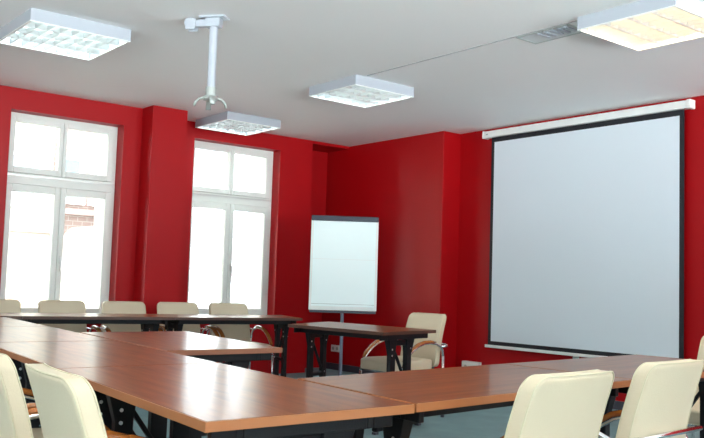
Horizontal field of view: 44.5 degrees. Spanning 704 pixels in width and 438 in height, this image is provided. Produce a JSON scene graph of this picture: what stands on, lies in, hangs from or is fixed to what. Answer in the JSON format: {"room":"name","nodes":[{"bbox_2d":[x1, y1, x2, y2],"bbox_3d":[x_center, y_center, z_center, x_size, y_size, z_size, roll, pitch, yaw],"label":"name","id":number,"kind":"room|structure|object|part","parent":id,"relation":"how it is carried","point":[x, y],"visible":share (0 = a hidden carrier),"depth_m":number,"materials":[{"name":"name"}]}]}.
{"room":"conference room","nodes":[
{"label":"conference room","id":0,"kind":"room"},
{"bbox_2d":[0,85,348,373],"bbox_3d":[-3.573,0.140,7.753,9.352,2.810,0.912,6,-6,-42],"label":"wall","id":1,"kind":"structure","parent":0,"point":[150,249],"depth_m":8.79,"materials":[{"name":"red paint"}]},
{"bbox_2d":[0,112,117,312],"bbox_3d":[-2.830,0.003,8.376,1.116,1.985,0.270,5,-6,-39],"label":"window","id":2,"kind":"structure","parent":1,"relation":"in","point":[58,183],"depth_m":8.44,"materials":[{"name":"white plastic"}]},
{"bbox_3d":[-3.097,0.303,8.260,0.514,1.253,0.072,5,-6,-39],"label":"sash","id":3,"kind":"part","parent":2,"relation":"part of","materials":[{"name":"white"}]},
{"bbox_3d":[-3.065,-0.696,8.336,0.514,0.533,0.072,5,-6,-39],"label":"sash","id":4,"kind":"part","parent":2,"relation":"part of","materials":[{"name":"white"}]},
{"bbox_3d":[-2.840,0.433,8.388,0.024,0.150,0.042,5,-6,-39],"label":"handle","id":5,"kind":"part","parent":2,"relation":"part of","materials":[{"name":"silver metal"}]},
{"bbox_3d":[-2.694,0.340,8.584,0.514,1.253,0.072,5,-6,-39],"label":"sash","id":6,"kind":"part","parent":2,"relation":"part of","materials":[{"name":"white"}]},
{"bbox_3d":[-2.663,-0.658,8.660,0.514,0.533,0.072,5,-6,-39],"label":"sash","id":7,"kind":"part","parent":2,"relation":"part of","materials":[{"name":"white"}]},
{"bbox_2d":[187,140,272,314],"bbox_3d":[-1.379,0.149,9.865,1.145,2.012,0.270,5,-6,-39],"label":"window","id":8,"kind":"structure","parent":1,"relation":"in","point":[229,200],"depth_m":9.96,"materials":[{"name":"white plastic"}]},
{"bbox_3d":[-1.652,0.449,9.744,0.528,1.280,0.072,5,-6,-39],"label":"sash","id":9,"kind":"part","parent":8,"relation":"part of","materials":[{"name":"white"}]},
{"bbox_3d":[-1.620,-0.563,9.821,0.528,0.533,0.072,5,-6,-39],"label":"sash","id":10,"kind":"part","parent":8,"relation":"part of","materials":[{"name":"white"}]},
{"bbox_3d":[-1.390,0.593,9.875,0.024,0.150,0.042,5,-6,-39],"label":"handle","id":11,"kind":"part","parent":8,"relation":"part of","materials":[{"name":"silver metal"}]},
{"bbox_3d":[-1.238,0.487,10.077,0.528,1.280,0.072,5,-6,-39],"label":"sash","id":12,"kind":"part","parent":8,"relation":"part of","materials":[{"name":"white"}]},
{"bbox_3d":[-1.206,-0.525,10.154,0.528,0.533,0.072,5,-6,-39],"label":"sash","id":13,"kind":"part","parent":8,"relation":"part of","materials":[{"name":"white"}]},
{"bbox_2d":[89,134,263,308],"bbox_3d":[-4.135,0.131,7.874,8.640,2.810,0.599,5,-6,-39],"label":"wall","id":14,"kind":"structure","parent":0,"point":[254,240],"depth_m":10.38,"materials":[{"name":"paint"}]},
{"bbox_2d":[0,0,703,146],"bbox_3d":[-0.523,-1.526,4.417,10.090,0.200,11.200,5,-6,-39],"label":"ceiling","id":15,"kind":"structure","parent":0,"point":[270,53],"depth_m":6.79,"materials":[{"name":"white paint"}]},
{"bbox_2d":[0,8,130,60],"bbox_3d":[-2.058,-1.300,6.131,0.700,0.089,0.730,5,-6,-39],"label":"ceiling light","id":16,"kind":"object","parent":15,"relation":"attached to","point":[34,29],"visible":1,"depth_m":6.03,"materials":[{"name":"white metal"}]},
{"bbox_2d":[184,14,229,109],"bbox_3d":[-0.968,-1.037,5.714,0.299,0.608,0.175,-1,-5,28],"label":"mount","id":17,"kind":"object","parent":15,"relation":"attached to","point":[212,22],"visible":1,"depth_m":5.68,"materials":[{"name":"white metal"}]},
{"bbox_3d":[-0.989,-1.297,5.726,0.250,0.081,0.070,1,-4,12],"label":"swivel arm","id":18,"kind":"part","parent":17,"relation":"part of","materials":[{"name":"white metal"}]},
{"bbox_3d":[-0.914,-1.334,5.713,0.180,0.012,0.100,1,-4,12],"label":"ceiling plate","id":19,"kind":"part","parent":17,"relation":"part of","materials":[{"name":"white metal"}]},
{"bbox_2d":[195,111,280,135],"bbox_3d":[-1.239,-1.030,9.336,0.660,0.089,0.680,5,-6,-39],"label":"ceiling light","id":20,"kind":"object","parent":15,"relation":"attached to","point":[228,122],"visible":1,"depth_m":9.22,"materials":[{"name":"white metal"}]},
{"bbox_2d":[309,74,413,107],"bbox_3d":[0.081,-1.119,7.602,0.660,0.089,0.660,5,-6,-39],"label":"ceiling light","id":21,"kind":"object","parent":15,"relation":"attached to","point":[355,90],"visible":1,"depth_m":7.50,"materials":[{"name":"white metal"}]},
{"bbox_2d":[367,20,576,75],"bbox_3d":[0.794,-1.235,6.344,0.010,0.004,2.120,5,-6,-39],"label":"trim","id":22,"kind":"structure","parent":15,"relation":"attached to","point":[575,20],"depth_m":6.19,"materials":[{"name":"grey metal"}]},
{"bbox_2d":[516,24,581,43],"bbox_3d":[1.347,-1.250,5.840,0.215,0.016,0.430,5,-6,-39],"label":"ceiling vent","id":23,"kind":"object","parent":15,"relation":"in","point":[565,30],"visible":0.93,"depth_m":5.83,"materials":[{"name":"silver metal"}]},
{"bbox_2d":[577,0,703,50],"bbox_3d":[1.907,-1.228,5.417,0.680,0.089,0.680,5,-6,-39],"label":"ceiling light","id":24,"kind":"object","parent":15,"relation":"attached to","point":[641,25],"visible":1,"depth_m":5.36,"materials":[{"name":"white metal"}]},
{"bbox_2d":[39,367,699,437],"bbox_3d":[-0.618,1.448,4.191,10.090,0.150,11.200,5,-6,-39],"label":"floor","id":25,"kind":"structure","parent":0,"point":[493,422],"depth_m":6.73,"materials":[{"name":"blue carpet"}]},
{"bbox_2d":[0,299,20,312],"bbox_3d":[-2.953,1.104,7.200,0.542,0.845,0.647,5,-5,-32],"label":"armchair","id":26,"kind":"object","parent":25,"relation":"on","point":[6,305],"visible":0.16,"depth_m":7.50,"materials":[{"name":"beige leather"}]},
{"bbox_2d":[0,312,21,318],"bbox_3d":[-3.309,1.106,6.690,1.259,0.740,0.644,5,-5,-32],"label":"conference table","id":27,"kind":"object","parent":25,"relation":"on","point":[2,314],"visible":0.35,"depth_m":6.78,"materials":[{"name":"brown wood"}]},
{"bbox_2d":[0,317,48,326],"bbox_3d":[-2.553,1.064,5.817,0.645,0.740,1.290,5,-5,-34],"label":"conference table","id":28,"kind":"object","parent":25,"relation":"on","point":[4,321],"visible":0.17,"depth_m":5.71,"materials":[{"name":"brown wood"}]},
{"bbox_2d":[22,387,42,437],"bbox_3d":[-1.182,0.851,3.139,0.647,0.845,0.542,5,-5,-34],"label":"armchair","id":29,"kind":"object","parent":25,"relation":"on","point":[28,394],"visible":0.08,"depth_m":3.28,"materials":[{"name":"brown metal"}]},
{"bbox_3d":[-1.262,0.738,3.381,0.367,0.171,0.040,5,-5,-34],"label":"armrest","id":30,"kind":"part","parent":29,"relation":"part of","materials":[{"name":"brown wood"}]},
{"bbox_3d":[-0.994,0.717,2.983,0.367,0.171,0.040,5,-5,-34],"label":"armrest","id":31,"kind":"part","parent":29,"relation":"part of","materials":[{"name":"brown wood"}]},
{"bbox_3d":[-1.109,0.846,3.188,0.470,0.094,0.445,5,-5,-34],"label":"seat","id":32,"kind":"part","parent":29,"relation":"part of","materials":[{"name":"beige leather"}]},
{"bbox_2d":[0,327,114,424],"bbox_3d":[-1.854,1.008,4.786,0.651,0.740,1.306,5,-5,-34],"label":"conference table","id":33,"kind":"object","parent":25,"relation":"on","point":[7,334],"visible":0.29,"depth_m":4.63,"materials":[{"name":"brown wood"}]},
{"bbox_2d":[0,353,125,437],"bbox_3d":[-0.852,0.825,2.654,0.647,0.845,0.542,5,-5,-34],"label":"armchair","id":34,"kind":"object","parent":25,"relation":"on","point":[15,417],"visible":0.77,"depth_m":2.38,"materials":[{"name":"beige leather"}]},
{"bbox_3d":[-1.044,0.605,2.537,0.160,0.435,0.418,5,-5,-34],"label":"backrest","id":35,"kind":"part","parent":34,"relation":"part of","materials":[{"name":"beige leather"}]},
{"bbox_3d":[-0.931,0.712,2.896,0.367,0.171,0.040,5,-5,-34],"label":"armrest","id":36,"kind":"part","parent":34,"relation":"part of","materials":[{"name":"brown wood"}]},
{"bbox_3d":[-0.663,0.690,2.499,0.367,0.171,0.040,5,-5,-34],"label":"armrest","id":37,"kind":"part","parent":34,"relation":"part of","materials":[{"name":"brown wood"}]},
{"bbox_2d":[38,300,101,332],"bbox_3d":[-2.479,1.142,7.502,0.542,0.845,0.647,5,-5,-32],"label":"armchair","id":38,"kind":"object","parent":25,"relation":"on","point":[44,306],"visible":0.23,"depth_m":7.73,"materials":[{"name":"beige leather"}]},
{"bbox_3d":[-2.240,1.028,7.590,0.040,0.171,0.367,5,-5,-32],"label":"armrest","id":39,"kind":"part","parent":38,"relation":"part of","materials":[{"name":"brown wood"}]},
{"bbox_2d":[25,363,146,437],"bbox_3d":[-0.495,0.801,2.191,0.647,0.845,0.542,5,-5,-34],"label":"armchair","id":40,"kind":"object","parent":25,"relation":"on","point":[67,405],"visible":1,"depth_m":1.95,"materials":[{"name":"beige leather"}]},
{"bbox_3d":[-0.687,0.582,2.074,0.160,0.435,0.418,5,-5,-34],"label":"backrest","id":41,"kind":"part","parent":40,"relation":"part of","materials":[{"name":"beige leather"}]},
{"bbox_3d":[-0.574,0.688,2.433,0.367,0.171,0.040,5,-5,-34],"label":"armrest","id":42,"kind":"part","parent":40,"relation":"part of","materials":[{"name":"brown wood"}]},
{"bbox_2d":[11,313,174,331],"bbox_3d":[-2.245,1.191,7.362,1.258,0.740,0.644,5,-5,-32],"label":"conference table","id":43,"kind":"object","parent":25,"relation":"on","point":[152,322],"visible":0.41,"depth_m":7.23,"materials":[{"name":"brown wood"}]},
{"bbox_2d":[0,341,217,437],"bbox_3d":[-1.151,0.951,3.748,0.657,0.740,1.306,5,-5,-34],"label":"conference table","id":44,"kind":"object","parent":25,"relation":"on","point":[56,354],"visible":0.44,"depth_m":3.58,"materials":[{"name":"brown wood"}]},
{"bbox_2d":[94,301,162,331],"bbox_3d":[-2.005,1.180,7.805,0.542,0.845,0.647,5,-5,-32],"label":"armchair","id":45,"kind":"object","parent":25,"relation":"on","point":[119,307],"visible":0.26,"depth_m":8.01,"materials":[{"name":"beige leather"}]},
{"bbox_3d":[-2.170,1.033,7.635,0.040,0.171,0.367,5,-5,-32],"label":"armrest","id":46,"kind":"part","parent":45,"relation":"part of","materials":[{"name":"brown wood"}]},
{"bbox_3d":[-2.128,0.989,8.021,0.418,0.435,0.160,5,-5,-32],"label":"backrest","id":47,"kind":"part","parent":45,"relation":"part of","materials":[{"name":"beige leather"}]},
{"bbox_2d":[80,331,282,437],"bbox_3d":[-0.979,1.029,4.702,0.696,0.740,1.408,5,-5,-33],"label":"conference table","id":48,"kind":"object","parent":25,"relation":"on","point":[237,353],"visible":0.38,"depth_m":4.35,"materials":[{"name":"brown wood"}]},
{"bbox_2d":[157,302,219,336],"bbox_3d":[-1.557,1.216,8.091,0.542,0.845,0.647,5,-5,-32],"label":"armchair","id":49,"kind":"object","parent":25,"relation":"on","point":[162,307],"visible":0.27,"depth_m":8.32,"materials":[{"name":"beige leather"}]},
{"bbox_3d":[-1.679,1.025,8.308,0.418,0.435,0.160,5,-5,-32],"label":"backrest","id":50,"kind":"part","parent":49,"relation":"part of","materials":[{"name":"beige leather"}]},
{"bbox_3d":[-1.318,1.102,8.178,0.040,0.171,0.367,5,-5,-32],"label":"armrest","id":51,"kind":"part","parent":49,"relation":"part of","materials":[{"name":"brown wood"}]},
{"bbox_2d":[155,314,302,376],"bbox_3d":[-1.131,1.281,8.069,1.387,0.740,0.658,5,-5,-32],"label":"conference table","id":52,"kind":"object","parent":25,"relation":"on","point":[279,321],"visible":0.56,"depth_m":8.02,"materials":[{"name":"brown wood"}]},
{"bbox_2d":[59,363,414,437],"bbox_3d":[-0.446,0.894,2.707,0.664,0.740,1.314,5,-5,-34],"label":"conference table","id":53,"kind":"object","parent":25,"relation":"on","point":[219,400],"visible":0.94,"depth_m":2.44,"materials":[{"name":"brown wood"}]},
{"bbox_2d":[205,303,273,373],"bbox_3d":[-1.108,1.252,8.377,0.542,0.845,0.647,5,-5,-32],"label":"armchair","id":54,"kind":"object","parent":25,"relation":"on","point":[241,332],"visible":0.3,"depth_m":8.57,"materials":[{"name":"beige leather"}]},
{"bbox_3d":[-1.273,1.106,8.207,0.040,0.171,0.367,5,-5,-32],"label":"armrest","id":55,"kind":"part","parent":54,"relation":"part of","materials":[{"name":"brown wood"}]},
{"bbox_3d":[-1.231,1.061,8.594,0.418,0.435,0.160,5,-5,-32],"label":"backrest","id":56,"kind":"part","parent":54,"relation":"part of","materials":[{"name":"beige leather"}]},
{"bbox_3d":[-0.870,1.138,8.464,0.040,0.171,0.367,5,-5,-32],"label":"armrest","id":57,"kind":"part","parent":54,"relation":"part of","materials":[{"name":"brown wood"}]},
{"bbox_3d":[-0.769,1.492,8.262,0.022,0.348,0.025,5,-5,-32],"label":"leg","id":58,"kind":"part","parent":54,"relation":"part of","materials":[{"name":"silver metal"}]},
{"bbox_2d":[308,215,378,375],"bbox_3d":[-0.099,0.862,8.982,0.700,1.780,0.492,2,-4,-1],"label":"flip chart","id":59,"kind":"object","parent":25,"relation":"on","point":[344,249],"visible":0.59,"depth_m":8.92,"materials":[{"name":"white paper"}]},
{"bbox_2d":[309,310,375,313],"bbox_3d":[-0.098,0.954,8.834,0.680,0.023,0.081,2,-4,-1],"label":"tray","id":60,"kind":"object","parent":59,"relation":"on","point":[319,311],"depth_m":8.80,"materials":[{"name":"grey metal"}]},
{"bbox_2d":[288,322,435,434],"bbox_3d":[-0.003,1.222,6.824,0.718,0.740,1.338,6,-6,-44],"label":"conference table","id":61,"kind":"object","parent":25,"relation":"on","point":[393,337],"visible":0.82,"depth_m":6.58,"materials":[{"name":"brown wood"}]},
{"bbox_2d":[359,312,447,416],"bbox_3d":[0.432,1.212,7.196,0.647,0.845,0.542,6,-6,-41],"label":"armchair","id":62,"kind":"object","parent":25,"relation":"on","point":[425,354],"visible":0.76,"depth_m":7.21,"materials":[{"name":"beige leather"}]},
{"bbox_3d":[0.234,1.088,7.347,0.367,0.171,0.040,6,-6,-41],"label":"armrest","id":63,"kind":"part","parent":62,"relation":"part of","materials":[{"name":"brown wood"}]},
{"bbox_3d":[0.417,1.257,7.172,0.508,0.024,0.492,6,-6,-41],"label":"seat frame","id":64,"kind":"part","parent":62,"relation":"part of","materials":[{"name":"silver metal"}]},
{"bbox_3d":[0.366,1.194,7.139,0.470,0.094,0.445,6,-6,-41],"label":"seat","id":65,"kind":"part","parent":62,"relation":"part of","materials":[{"name":"beige leather"}]},
{"bbox_3d":[0.548,1.071,6.985,0.367,0.171,0.040,6,-6,-41],"label":"armrest","id":66,"kind":"part","parent":62,"relation":"part of","materials":[{"name":"brown wood"}]},
{"bbox_3d":[0.620,1.027,7.368,0.160,0.435,0.418,6,-6,-41],"label":"backrest","id":67,"kind":"part","parent":62,"relation":"part of","materials":[{"name":"beige leather"}]},
{"bbox_3d":[0.752,1.385,7.147,0.031,0.488,0.022,6,-6,-41],"label":"leg","id":68,"kind":"part","parent":62,"relation":"part of","materials":[{"name":"silver metal"}]},
{"bbox_2d":[297,364,631,437],"bbox_3d":[0.415,0.953,3.108,1.331,0.740,0.668,6,-6,-44],"label":"conference table","id":69,"kind":"object","parent":25,"relation":"on","point":[438,391],"visible":0.41,"depth_m":2.87,"materials":[{"name":"brown wood"}]},
{"bbox_2d":[500,369,613,437],"bbox_3d":[0.411,0.860,2.583,0.542,0.845,0.647,6,-6,-43],"label":"armchair","id":70,"kind":"object","parent":25,"relation":"on","point":[567,404],"visible":1,"depth_m":2.35,"materials":[{"name":"beige leather"}]},
{"bbox_2d":[505,354,703,437],"bbox_3d":[1.311,1.048,3.984,1.295,0.740,0.670,6,-6,-44],"label":"conference table","id":71,"kind":"object","parent":25,"relation":"on","point":[623,366],"visible":0.17,"depth_m":3.96,"materials":[{"name":"brown wood"}]},
{"bbox_2d":[598,359,703,437],"bbox_3d":[0.895,0.916,3.119,0.542,0.845,0.647,6,-6,-43],"label":"armchair","id":72,"kind":"object","parent":25,"relation":"on","point":[660,396],"visible":0.89,"depth_m":2.88,"materials":[{"name":"beige leather"}]},
{"bbox_3d":[1.031,0.808,3.337,0.040,0.171,0.367,6,-6,-43],"label":"armrest","id":73,"kind":"part","parent":72,"relation":"part of","materials":[{"name":"brown wood"}]},
{"bbox_2d":[687,336,703,437],"bbox_3d":[2.018,1.084,4.856,0.647,0.845,0.542,5,-5,-37],"label":"armchair","id":74,"kind":"object","parent":25,"relation":"on","point":[694,418],"visible":0.19,"depth_m":4.65,"materials":[{"name":"beige leather"}]},
{"bbox_3d":[1.948,1.067,4.804,0.470,0.094,0.445,5,-5,-37],"label":"seat","id":75,"kind":"part","parent":74,"relation":"part of","materials":[{"name":"beige leather"}]},
{"bbox_3d":[2.216,0.898,5.015,0.160,0.435,0.418,5,-5,-37],"label":"backrest","id":76,"kind":"part","parent":74,"relation":"part of","materials":[{"name":"beige leather"}]},
{"bbox_2d":[322,131,460,368],"bbox_3d":[0.464,0.479,10.500,0.480,2.810,2.235,5,-6,-39],"label":"wall","id":77,"kind":"structure","parent":0,"point":[412,183],"depth_m":9.96,"materials":[{"name":"red paint"}]},
{"bbox_2d":[331,345,338,351],"bbox_3d":[-0.209,1.625,10.809,0.013,0.084,0.170,5,-6,-39],"label":"wall socket","id":78,"kind":"object","parent":77,"relation":"attached to","point":[335,348],"visible":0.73,"depth_m":10.80,"materials":[{"name":"white plastic"}]},
{"bbox_2d":[326,362,379,373],"bbox_3d":[0.266,1.819,10.195,0.014,0.080,2.115,5,-6,-39],"label":"baseboard","id":79,"kind":"structure","parent":77,"relation":"attached to","point":[347,368],"depth_m":10.58,"materials":[{"name":"grey"}]},
{"bbox_2d":[456,95,703,401],"bbox_3d":[3.932,0.280,6.428,0.210,2.810,8.464,5,-6,-39],"label":"wall","id":80,"kind":"structure","parent":0,"point":[475,157],"depth_m":9.29,"materials":[{"name":"red paint"}]},
{"bbox_2d":[462,361,480,366],"bbox_3d":[1.294,1.606,9.335,0.062,0.120,0.240,5,-6,-39],"label":"box","id":81,"kind":"object","parent":80,"relation":"attached to","point":[464,363],"visible":0.43,"depth_m":9.32,"materials":[{"name":"white plastic"}]},
{"bbox_2d":[482,99,694,358],"bbox_3d":[2.179,0.175,8.371,0.100,2.352,2.427,5,-6,-39],"label":"projection screen","id":82,"kind":"object","parent":80,"relation":"attached to","point":[586,257],"visible":0.87,"depth_m":8.23,"materials":[{"name":"white plastic"}]},
{"bbox_2d":[613,401,623,409],"bbox_3d":[3.803,1.632,6.253,0.014,0.080,8.460,5,-6,-39],"label":"baseboard","id":83,"kind":"structure","parent":80,"relation":"attached to","point":[618,405],"depth_m":7.91,"materials":[{"name":"grey"}]},
{"label":"outside","id":84,"kind":"structure","parent":0,"visible":0},
{"bbox_3d":[-15.384,6.400,22.375,85.000,0.200,35.400,5,-6,-39],"label":"ground","id":85,"kind":"structure","parent":84,"visible":0},
{"bbox_2d":[6,123,54,291],"bbox_3d":[-13.712,0.777,17.670,12.900,10.400,6.250,5,-6,-39],"label":"apartment building","id":86,"kind":"structure","parent":85,"relation":"on","point":[29,231],"depth_m":19.25,"materials":[{"name":"white"}]},
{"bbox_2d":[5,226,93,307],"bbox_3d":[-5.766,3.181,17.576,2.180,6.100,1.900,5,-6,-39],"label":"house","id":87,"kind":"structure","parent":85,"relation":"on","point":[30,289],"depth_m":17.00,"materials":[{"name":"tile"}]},
{"bbox_2d":[48,128,98,249],"bbox_3d":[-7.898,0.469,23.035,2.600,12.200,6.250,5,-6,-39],"label":"brick building","id":88,"kind":"structure","parent":85,"relation":"on","point":[82,147],"depth_m":20.50,"materials":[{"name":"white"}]},
{"bbox_2d":[189,149,251,307],"bbox_3d":[1.890,0.384,23.076,16.150,13.000,3.500,5,-6,-39],"label":"building","id":89,"kind":"structure","parent":85,"relation":"on","point":[210,166],"depth_m":17.09,"materials":[{"name":"white"}]}
]}

